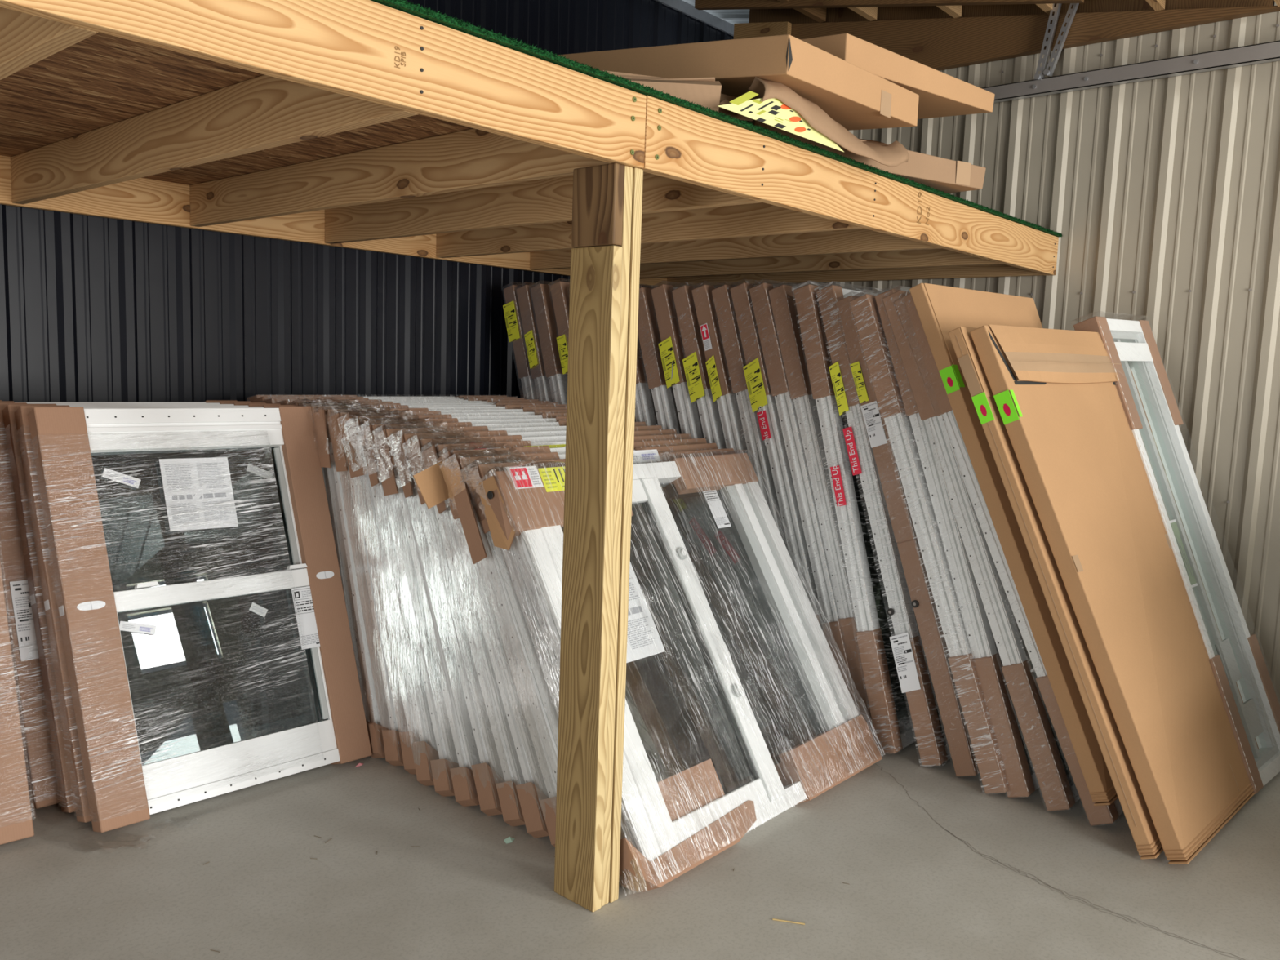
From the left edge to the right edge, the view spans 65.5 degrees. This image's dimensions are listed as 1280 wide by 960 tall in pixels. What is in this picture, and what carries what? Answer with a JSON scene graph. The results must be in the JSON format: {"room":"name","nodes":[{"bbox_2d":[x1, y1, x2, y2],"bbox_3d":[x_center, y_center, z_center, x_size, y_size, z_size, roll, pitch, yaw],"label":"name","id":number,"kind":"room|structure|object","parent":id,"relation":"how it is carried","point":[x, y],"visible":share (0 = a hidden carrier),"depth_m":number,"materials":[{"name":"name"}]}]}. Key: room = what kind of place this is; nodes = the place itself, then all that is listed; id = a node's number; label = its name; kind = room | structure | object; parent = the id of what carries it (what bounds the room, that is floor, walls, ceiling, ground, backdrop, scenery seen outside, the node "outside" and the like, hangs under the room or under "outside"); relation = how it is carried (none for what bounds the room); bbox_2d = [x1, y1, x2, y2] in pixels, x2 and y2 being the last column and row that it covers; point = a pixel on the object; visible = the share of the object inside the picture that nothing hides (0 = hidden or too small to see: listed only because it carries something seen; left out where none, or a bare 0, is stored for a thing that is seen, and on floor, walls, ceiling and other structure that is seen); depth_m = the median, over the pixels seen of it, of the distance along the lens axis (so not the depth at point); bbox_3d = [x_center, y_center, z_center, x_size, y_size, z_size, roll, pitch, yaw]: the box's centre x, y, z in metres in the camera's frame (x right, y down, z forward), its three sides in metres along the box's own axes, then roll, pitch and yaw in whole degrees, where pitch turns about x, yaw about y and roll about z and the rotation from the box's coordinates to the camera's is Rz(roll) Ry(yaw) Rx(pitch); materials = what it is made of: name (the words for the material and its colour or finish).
{"room":"warehouse","nodes":[
{"label":"warehouse","id":0,"kind":"room"},
{"bbox_2d":[0,0,733,401],"bbox_3d":[-2.036,-0.942,4.048,0.069,3.800,9.900,8,9,41],"label":"wall","id":1,"kind":"structure","parent":0,"point":[93,308],"depth_m":4.46,"materials":[{"name":"grey metal"}]},
{"bbox_2d":[0,0,1062,287],"bbox_3d":[-1.272,-0.993,2.943,2.493,0.207,7.258,8,9,41],"label":"platform","id":2,"kind":"object","parent":1,"relation":"attached to","point":[392,126],"visible":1,"depth_m":2.94,"materials":[{"name":"brown wood"}]},
{"bbox_2d":[603,70,752,121],"bbox_3d":[0.081,-1.091,2.810,0.637,0.116,0.192,-2,8,-31],"label":"box","id":3,"kind":"object","parent":2,"relation":"on","point":[704,91],"visible":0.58,"depth_m":2.78,"materials":[{"name":"cardboard"}]},
{"bbox_2d":[741,119,986,193],"bbox_3d":[0.583,-1.197,3.884,1.173,0.114,0.974,-3,8,-38],"label":"carton","id":4,"kind":"object","parent":2,"relation":"on","point":[947,175],"visible":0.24,"depth_m":3.69,"materials":[{"name":"cardboard"}]},
{"bbox_2d":[557,34,919,130],"bbox_3d":[0.336,-1.335,3.435,0.952,0.214,0.822,8,9,41],"label":"carton","id":5,"kind":"object","parent":4,"relation":"on","point":[856,98],"visible":0.58,"depth_m":3.07,"materials":[{"name":"cardboard"}]},
{"bbox_2d":[800,33,995,119],"bbox_3d":[0.688,-1.477,3.780,0.961,0.187,0.903,-4,9,-42],"label":"carton","id":6,"kind":"object","parent":5,"relation":"on","point":[940,94],"visible":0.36,"depth_m":3.43,"materials":[{"name":"cardboard"}]},
{"bbox_2d":[718,76,908,166],"bbox_3d":[0.518,-1.122,3.140,0.254,0.168,1.070,8,9,41],"label":"cardboard","id":7,"kind":"object","parent":4,"relation":"on","point":[777,105],"visible":1,"depth_m":2.99,"materials":[{"name":"cardboard"}]},
{"bbox_2d":[654,0,733,36],"bbox_3d":[-1.976,-2.789,3.772,0.018,0.065,9.800,8,9,41],"label":"trim","id":8,"kind":"structure","parent":1,"relation":"attached to","point":[681,6],"depth_m":6.45,"materials":[{"name":"metal"}]},
{"bbox_2d":[0,741,1279,959],"bbox_3d":[0.965,1.564,0.051,10.300,0.051,9.150,8,9,41],"label":"floor","id":9,"kind":"structure","parent":0,"point":[935,865],"depth_m":2.89,"materials":[{"name":"concrete"}]},
{"bbox_2d":[0,561,34,844],"bbox_3d":[-2.285,0.459,2.776,0.933,1.293,0.423,-4,9,-43],"label":"window","id":10,"kind":"structure","parent":9,"relation":"on","point":[15,813],"depth_m":3.01,"materials":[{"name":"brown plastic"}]},
{"bbox_2d":[0,400,236,403],"bbox_3d":[-1.918,0.358,3.735,0.489,1.298,0.991,8,9,44],"label":"window","id":11,"kind":"structure","parent":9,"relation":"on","point":[206,401],"depth_m":3.81,"materials":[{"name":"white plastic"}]},
{"bbox_2d":[0,400,251,404],"bbox_3d":[-1.836,0.366,3.678,0.549,1.299,0.975,8,9,41],"label":"window","id":12,"kind":"structure","parent":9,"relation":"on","point":[220,402],"depth_m":3.78,"materials":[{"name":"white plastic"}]},
{"bbox_2d":[0,402,265,808],"bbox_3d":[-1.757,0.377,3.618,0.511,1.299,1.000,8,9,44],"label":"window","id":13,"kind":"structure","parent":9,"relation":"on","point":[41,778],"depth_m":3.25,"materials":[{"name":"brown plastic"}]},
{"bbox_2d":[2,403,280,813],"bbox_3d":[-1.659,0.384,3.579,0.568,1.299,0.936,8,9,41],"label":"window","id":14,"kind":"structure","parent":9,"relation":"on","point":[52,719],"depth_m":3.24,"materials":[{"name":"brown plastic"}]},
{"bbox_2d":[14,404,294,822],"bbox_3d":[-1.579,0.394,3.521,0.579,1.299,0.941,8,9,41],"label":"window","id":15,"kind":"structure","parent":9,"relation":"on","point":[73,757],"depth_m":3.18,"materials":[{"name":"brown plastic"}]},
{"bbox_2d":[27,405,372,832],"bbox_3d":[-1.498,0.403,3.464,0.589,1.299,0.942,8,9,41],"label":"window","id":16,"kind":"structure","parent":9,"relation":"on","point":[194,568],"depth_m":3.40,"materials":[{"name":"white plastic"}]},
{"bbox_2d":[246,394,506,402],"bbox_3d":[-1.113,0.264,4.711,0.325,1.327,1.398,8,9,41],"label":"window","id":17,"kind":"structure","parent":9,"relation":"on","point":[251,398],"depth_m":4.61,"materials":[{"name":"white plastic"}]},
{"bbox_2d":[253,396,516,402],"bbox_3d":[-1.051,0.276,4.644,0.342,1.324,1.397,8,9,41],"label":"window","id":18,"kind":"structure","parent":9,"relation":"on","point":[261,399],"depth_m":4.40,"materials":[{"name":"white plastic"}]},
{"bbox_2d":[262,397,524,403],"bbox_3d":[-0.994,0.287,4.570,0.354,1.322,1.394,8,9,41],"label":"window","id":19,"kind":"structure","parent":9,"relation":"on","point":[271,400],"depth_m":4.46,"materials":[{"name":"white plastic"}]},
{"bbox_2d":[275,398,538,404],"bbox_3d":[-0.912,0.296,4.525,0.370,1.319,1.394,8,9,41],"label":"window","id":20,"kind":"structure","parent":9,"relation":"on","point":[285,402],"depth_m":4.50,"materials":[{"name":"white plastic"}]},
{"bbox_2d":[287,400,558,407],"bbox_3d":[-0.802,0.308,4.379,0.402,1.336,1.418,8,9,41],"label":"window","id":21,"kind":"structure","parent":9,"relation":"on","point":[295,403],"depth_m":4.32,"materials":[{"name":"white plastic"}]},
{"bbox_2d":[296,400,551,405],"bbox_3d":[-0.844,0.307,4.467,0.383,1.315,1.396,8,9,41],"label":"window","id":22,"kind":"structure","parent":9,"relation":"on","point":[299,403],"depth_m":4.41,"materials":[{"name":"white plastic"}]},
{"bbox_2d":[309,403,566,686],"bbox_3d":[-0.741,0.321,4.311,0.417,1.330,1.421,8,9,41],"label":"window","id":23,"kind":"structure","parent":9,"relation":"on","point":[328,473],"depth_m":3.83,"materials":[{"name":"white plastic"}]},
{"bbox_2d":[312,406,566,758],"bbox_3d":[-0.658,0.334,4.258,0.444,1.322,1.421,8,9,41],"label":"window","id":24,"kind":"structure","parent":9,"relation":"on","point":[374,698],"depth_m":3.77,"materials":[{"name":"white plastic"}]},
{"bbox_2d":[327,409,566,765],"bbox_3d":[-0.580,0.349,4.200,0.471,1.312,1.420,8,9,41],"label":"window","id":25,"kind":"structure","parent":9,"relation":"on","point":[391,738],"depth_m":3.70,"materials":[{"name":"white plastic"}]},
{"bbox_2d":[337,408,566,774],"bbox_3d":[-0.504,0.361,4.137,0.498,1.308,1.418,8,9,41],"label":"window","id":26,"kind":"structure","parent":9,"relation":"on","point":[365,500],"depth_m":3.65,"materials":[{"name":"white plastic"}]},
{"bbox_2d":[343,415,566,786],"bbox_3d":[-0.449,0.374,4.051,0.526,1.303,1.419,8,9,41],"label":"window","id":27,"kind":"structure","parent":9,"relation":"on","point":[424,750],"depth_m":3.56,"materials":[{"name":"white plastic"}]},
{"bbox_2d":[355,417,566,796],"bbox_3d":[-0.379,0.393,3.982,0.550,1.288,1.413,8,9,41],"label":"window","id":28,"kind":"structure","parent":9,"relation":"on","point":[442,776],"depth_m":3.50,"materials":[{"name":"white plastic"}]},
{"bbox_2d":[371,422,646,806],"bbox_3d":[-0.308,0.407,3.920,0.581,1.279,1.418,8,9,41],"label":"window","id":29,"kind":"structure","parent":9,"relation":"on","point":[462,777],"depth_m":3.44,"materials":[{"name":"white plastic"}]},
{"bbox_2d":[503,836,515,844],"bbox_3d":[-0.410,1.127,3.129,0.030,0.013,0.042,8,9,41],"label":"paper scrap","id":30,"kind":"object","parent":9,"relation":"on","point":[509,839],"visible":1,"depth_m":3.12,"materials":[{"name":"white paper"}]},
{"bbox_2d":[502,284,533,399],"bbox_3d":[-0.161,-0.103,5.571,0.636,1.908,1.117,8,9,41],"label":"window","id":31,"kind":"structure","parent":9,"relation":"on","point":[514,326],"depth_m":5.21,"materials":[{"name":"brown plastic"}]},
{"bbox_2d":[386,425,662,815],"bbox_3d":[-0.224,0.422,3.868,0.605,1.265,1.413,8,9,41],"label":"window","id":32,"kind":"structure","parent":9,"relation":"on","point":[489,772],"depth_m":3.38,"materials":[{"name":"white plastic"}]},
{"bbox_2d":[515,281,551,400],"bbox_3d":[-0.082,-0.091,5.502,0.640,1.906,1.117,8,9,41],"label":"window","id":33,"kind":"structure","parent":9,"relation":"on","point":[540,383],"depth_m":5.13,"materials":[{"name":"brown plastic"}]},
{"bbox_2d":[405,428,677,826],"bbox_3d":[-0.147,0.438,3.808,0.632,1.253,1.408,8,9,41],"label":"window","id":34,"kind":"structure","parent":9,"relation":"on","point":[511,809],"depth_m":3.31,"materials":[{"name":"white plastic"}]},
{"bbox_2d":[530,283,567,404],"bbox_3d":[0.001,-0.081,5.428,0.645,1.909,1.118,8,9,41],"label":"window","id":35,"kind":"structure","parent":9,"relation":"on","point":[541,299],"depth_m":5.07,"materials":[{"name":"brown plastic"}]},
{"bbox_2d":[413,433,692,837],"bbox_3d":[-0.113,0.457,3.700,0.657,1.243,1.524,8,9,41],"label":"window","id":36,"kind":"structure","parent":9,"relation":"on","point":[430,482],"depth_m":3.25,"materials":[{"name":"white plastic"}]},
{"bbox_2d":[549,280,569,374],"bbox_3d":[0.111,-0.070,5.333,0.648,1.917,1.116,8,9,41],"label":"window","id":37,"kind":"structure","parent":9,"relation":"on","point":[560,291],"depth_m":4.98,"materials":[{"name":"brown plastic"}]},
{"bbox_2d":[435,438,706,847],"bbox_3d":[-0.005,0.470,3.679,0.687,1.228,1.406,8,9,41],"label":"window","id":38,"kind":"structure","parent":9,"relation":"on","point":[548,805],"depth_m":3.21,"materials":[{"name":"white plastic"}]},
{"bbox_2d":[438,443,717,782],"bbox_3d":[0.046,0.490,3.592,0.713,1.212,1.407,8,9,41],"label":"window","id":39,"kind":"structure","parent":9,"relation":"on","point":[531,680],"depth_m":3.14,"materials":[{"name":"white plastic"}]},
{"bbox_2d":[460,448,733,715],"bbox_3d":[0.128,0.507,3.537,0.736,1.197,1.406,8,9,41],"label":"window","id":40,"kind":"structure","parent":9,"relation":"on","point":[473,473],"depth_m":3.15,"materials":[{"name":"white plastic"}]},
{"bbox_2d":[554,163,643,911],"bbox_3d":[-0.118,0.184,2.709,0.159,2.004,0.103,8,9,41],"label":"timber post","id":41,"kind":"object","parent":9,"relation":"on","point":[607,201],"visible":1,"depth_m":2.66,"materials":[{"name":"brown wood"}]},
{"bbox_2d":[635,333,657,426],"bbox_3d":[0.422,-0.011,5.061,0.661,1.883,1.114,8,9,41],"label":"window","id":42,"kind":"structure","parent":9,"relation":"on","point":[645,411],"depth_m":4.70,"materials":[{"name":"white plastic"}]},
{"bbox_2d":[637,287,681,434],"bbox_3d":[0.524,0.008,4.971,0.665,1.874,1.115,8,9,41],"label":"window","id":43,"kind":"structure","parent":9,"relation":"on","point":[648,332],"depth_m":4.62,"materials":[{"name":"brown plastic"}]},
{"bbox_2d":[651,280,704,438],"bbox_3d":[0.621,0.018,4.881,0.669,1.882,1.123,8,9,41],"label":"window","id":44,"kind":"structure","parent":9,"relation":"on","point":[672,352],"depth_m":4.53,"materials":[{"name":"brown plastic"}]},
{"bbox_2d":[478,448,884,895],"bbox_3d":[0.207,0.528,3.476,0.789,1.194,1.422,8,9,41],"label":"window","id":45,"kind":"structure","parent":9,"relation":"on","point":[740,712],"depth_m":3.39,"materials":[{"name":"white plastic"}]},
{"bbox_2d":[671,284,726,448],"bbox_3d":[0.719,0.034,4.801,0.673,1.874,1.113,8,9,41],"label":"window","id":46,"kind":"structure","parent":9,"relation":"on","point":[694,363],"depth_m":4.44,"materials":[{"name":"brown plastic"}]},
{"bbox_2d":[691,284,749,457],"bbox_3d":[0.806,0.045,4.725,0.676,1.875,1.115,8,9,41],"label":"window","id":47,"kind":"structure","parent":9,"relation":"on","point":[716,363],"depth_m":4.37,"materials":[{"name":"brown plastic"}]},
{"bbox_2d":[711,284,789,554],"bbox_3d":[0.889,0.058,4.649,0.680,1.873,1.117,8,9,41],"label":"window","id":48,"kind":"structure","parent":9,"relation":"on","point":[722,295],"depth_m":4.29,"materials":[{"name":"white plastic"}]},
{"bbox_2d":[729,282,823,630],"bbox_3d":[0.967,0.066,4.583,0.685,1.878,1.117,8,9,41],"label":"window","id":49,"kind":"structure","parent":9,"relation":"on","point":[762,399],"depth_m":4.20,"materials":[{"name":"white plastic"}]},
{"bbox_2d":[772,918,804,924],"bbox_3d":[0.407,1.207,2.722,0.088,0.004,0.004,3,7,12],"label":"straw piece","id":50,"kind":"object","parent":9,"relation":"on","point":[775,919],"visible":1,"depth_m":2.72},
{"bbox_2d":[749,282,858,713],"bbox_3d":[1.043,0.077,4.521,0.685,1.876,1.114,8,9,41],"label":"window","id":51,"kind":"structure","parent":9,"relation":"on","point":[759,294],"depth_m":4.13,"materials":[{"name":"white plastic"}]},
{"bbox_2d":[768,284,875,742],"bbox_3d":[1.109,0.091,4.474,0.664,1.864,1.113,8,9,41],"label":"window","id":52,"kind":"structure","parent":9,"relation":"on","point":[782,299],"depth_m":4.09,"materials":[{"name":"white plastic"}]},
{"bbox_2d":[791,280,916,753],"bbox_3d":[1.173,0.105,4.384,0.598,1.861,1.118,8,9,41],"label":"window","id":53,"kind":"structure","parent":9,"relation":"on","point":[890,713],"depth_m":3.99,"materials":[{"name":"white plastic"}]},
{"bbox_2d":[814,280,951,766],"bbox_3d":[1.285,0.121,4.301,0.676,1.856,1.117,8,9,41],"label":"window","id":54,"kind":"structure","parent":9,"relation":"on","point":[911,664],"depth_m":3.89,"materials":[{"name":"white plastic"}]},
{"bbox_2d":[835,295,979,776],"bbox_3d":[1.367,0.154,4.225,0.726,1.813,1.116,8,9,41],"label":"window","id":55,"kind":"structure","parent":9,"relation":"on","point":[957,734],"depth_m":3.80,"materials":[{"name":"white plastic"}]},
{"bbox_2d":[847,289,1008,793],"bbox_3d":[1.413,0.173,4.093,0.760,1.809,1.108,8,9,41],"label":"window","id":56,"kind":"structure","parent":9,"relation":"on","point":[864,306],"depth_m":3.69,"materials":[{"name":"white plastic"}]},
{"bbox_2d":[875,288,1039,797],"bbox_3d":[1.494,0.169,4.060,0.740,1.831,1.110,8,9,41],"label":"window","id":57,"kind":"structure","parent":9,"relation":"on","point":[1020,777],"depth_m":3.63,"materials":[{"name":"white plastic"}]},
{"bbox_2d":[882,284,1079,811],"bbox_3d":[1.553,0.181,3.994,0.844,1.824,1.110,8,9,41],"label":"window","id":58,"kind":"structure","parent":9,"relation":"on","point":[1058,788],"depth_m":3.56,"materials":[{"name":"white plastic"}]},
{"bbox_2d":[893,293,1123,826],"bbox_3d":[1.623,0.198,3.927,0.939,1.817,1.108,8,9,41],"label":"window","id":59,"kind":"structure","parent":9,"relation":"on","point":[905,307],"depth_m":3.54,"materials":[{"name":"white plastic"}]},
{"bbox_2d":[909,283,1118,805],"bbox_3d":[1.527,0.164,3.743,0.862,1.741,0.774,8,9,41],"label":"carton","id":60,"kind":"object","parent":9,"relation":"on","point":[940,309],"visible":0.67,"depth_m":3.50,"materials":[{"name":"brown cardboard"}]},
{"bbox_2d":[947,326,1163,859],"bbox_3d":[1.592,0.312,3.543,0.834,1.663,0.744,8,9,41],"label":"carton","id":61,"kind":"object","parent":9,"relation":"on","point":[1135,808],"visible":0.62,"depth_m":3.27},
{"bbox_2d":[969,324,1254,864],"bbox_3d":[1.687,0.308,3.519,0.870,1.678,0.795,8,9,41],"label":"carton","id":62,"kind":"object","parent":9,"relation":"on","point":[1056,397],"visible":1,"depth_m":3.39,"materials":[{"name":"brown cardboard"}]},
{"bbox_2d":[1070,313,1279,794],"bbox_3d":[2.169,0.233,3.955,0.847,1.785,0.580,8,9,41],"label":"window","id":63,"kind":"structure","parent":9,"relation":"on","point":[1242,678],"depth_m":3.98,"materials":[{"name":"white plastic"}]},
{"bbox_2d":[682,0,749,24],"bbox_3d":[1.279,-2.416,0.981,8.850,1.259,9.864,8,9,41],"label":"ceiling","id":64,"kind":"structure","parent":0,"point":[740,15],"depth_m":6.61,"materials":[{"name":"metal"}]},
{"bbox_2d":[777,0,826,22],"bbox_3d":[0.426,-2.599,4.897,0.038,0.170,1.830,8,9,41],"label":"rafter","id":65,"kind":"structure","parent":64,"relation":"attached to","point":[819,15],"depth_m":5.50,"materials":[{"name":"brown wood"}]},
{"bbox_2d":[847,6,877,21],"bbox_3d":[0.665,-2.511,4.695,0.038,0.161,1.830,8,9,41],"label":"rafter","id":66,"kind":"structure","parent":64,"relation":"attached to","point":[869,13],"depth_m":5.32,"materials":[{"name":"brown wood"}]},
{"bbox_2d":[694,0,1084,9],"bbox_3d":[1.134,-2.490,5.025,2.160,0.581,0.040,8,9,41],"label":"trim","id":67,"kind":"structure","parent":64,"relation":"attached to","point":[699,4],"depth_m":5.10,"materials":[{"name":"brown wood"}]},
{"bbox_2d":[936,4,962,17],"bbox_3d":[1.022,-2.378,4.391,0.038,0.147,1.830,8,9,41],"label":"rafter","id":68,"kind":"structure","parent":64,"relation":"attached to","point":[955,11],"depth_m":5.02,"materials":[{"name":"brown wood"}]},
{"bbox_2d":[1035,3,1056,14],"bbox_3d":[1.380,-2.246,4.088,0.038,0.133,1.830,8,9,41],"label":"rafter","id":69,"kind":"structure","parent":64,"relation":"attached to","point":[1046,8],"depth_m":4.71,"materials":[{"name":"brown wood"}]},
{"bbox_2d":[1034,3,1062,79],"bbox_3d":[1.960,-2.167,4.743,0.116,0.496,0.047,8,9,41],"label":"hanger","id":70,"kind":"object","parent":64,"relation":"hanging from","point":[1056,9],"visible":0.96,"depth_m":4.75,"materials":[{"name":"metal"}]},
{"bbox_2d":[982,40,1279,102],"bbox_3d":[4.192,-1.593,2.853,6.750,0.070,0.055,8,9,41],"label":"metal beam","id":71,"kind":"structure","parent":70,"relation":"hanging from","point":[1266,52],"depth_m":4.50,"materials":[{"name":"metal"}]},
{"bbox_2d":[1043,3,1079,76],"bbox_3d":[2.016,-2.158,4.701,0.172,0.464,0.043,8,9,41],"label":"hanger","id":72,"kind":"object","parent":64,"relation":"hanging from","point":[1062,38],"visible":0.98,"depth_m":4.72,"materials":[{"name":"metal"}]},
{"bbox_2d":[1145,0,1165,11],"bbox_3d":[1.738,-2.113,3.784,0.038,0.119,1.830,8,9,41],"label":"rafter","id":73,"kind":"structure","parent":64,"relation":"attached to","point":[1157,5],"depth_m":4.42,"materials":[{"name":"brown wood"}]},
{"bbox_2d":[1274,0,1279,6],"bbox_3d":[2.117,-2.598,3.409,0.038,1.347,1.830,8,9,41],"label":"rafter","id":74,"kind":"structure","parent":64,"relation":"attached to","point":[1277,2],"depth_m":4.14,"materials":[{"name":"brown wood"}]},
{"bbox_2d":[714,0,1279,705],"bbox_3d":[3.667,-0.644,3.546,9.250,3.720,0.069,8,9,41],"label":"wall","id":75,"kind":"structure","parent":0,"point":[1162,195],"depth_m":4.55,"materials":[{"name":"beige metal"}]},
{"bbox_2d":[791,5,1279,71],"bbox_3d":[1.669,-2.351,5.080,2.800,0.448,0.050,8,9,41],"label":"header beam","id":76,"kind":"structure","parent":75,"relation":"attached to","point":[939,44],"depth_m":4.96,"materials":[{"name":"brown wood"}]},
{"bbox_2d":[733,22,791,39],"bbox_3d":[0.714,-2.631,5.823,0.380,0.136,0.040,8,9,41],"label":"plank","id":77,"kind":"object","parent":76,"relation":"attached to","point":[744,30],"visible":0.57,"depth_m":5.80,"materials":[{"name":"brown wood"}]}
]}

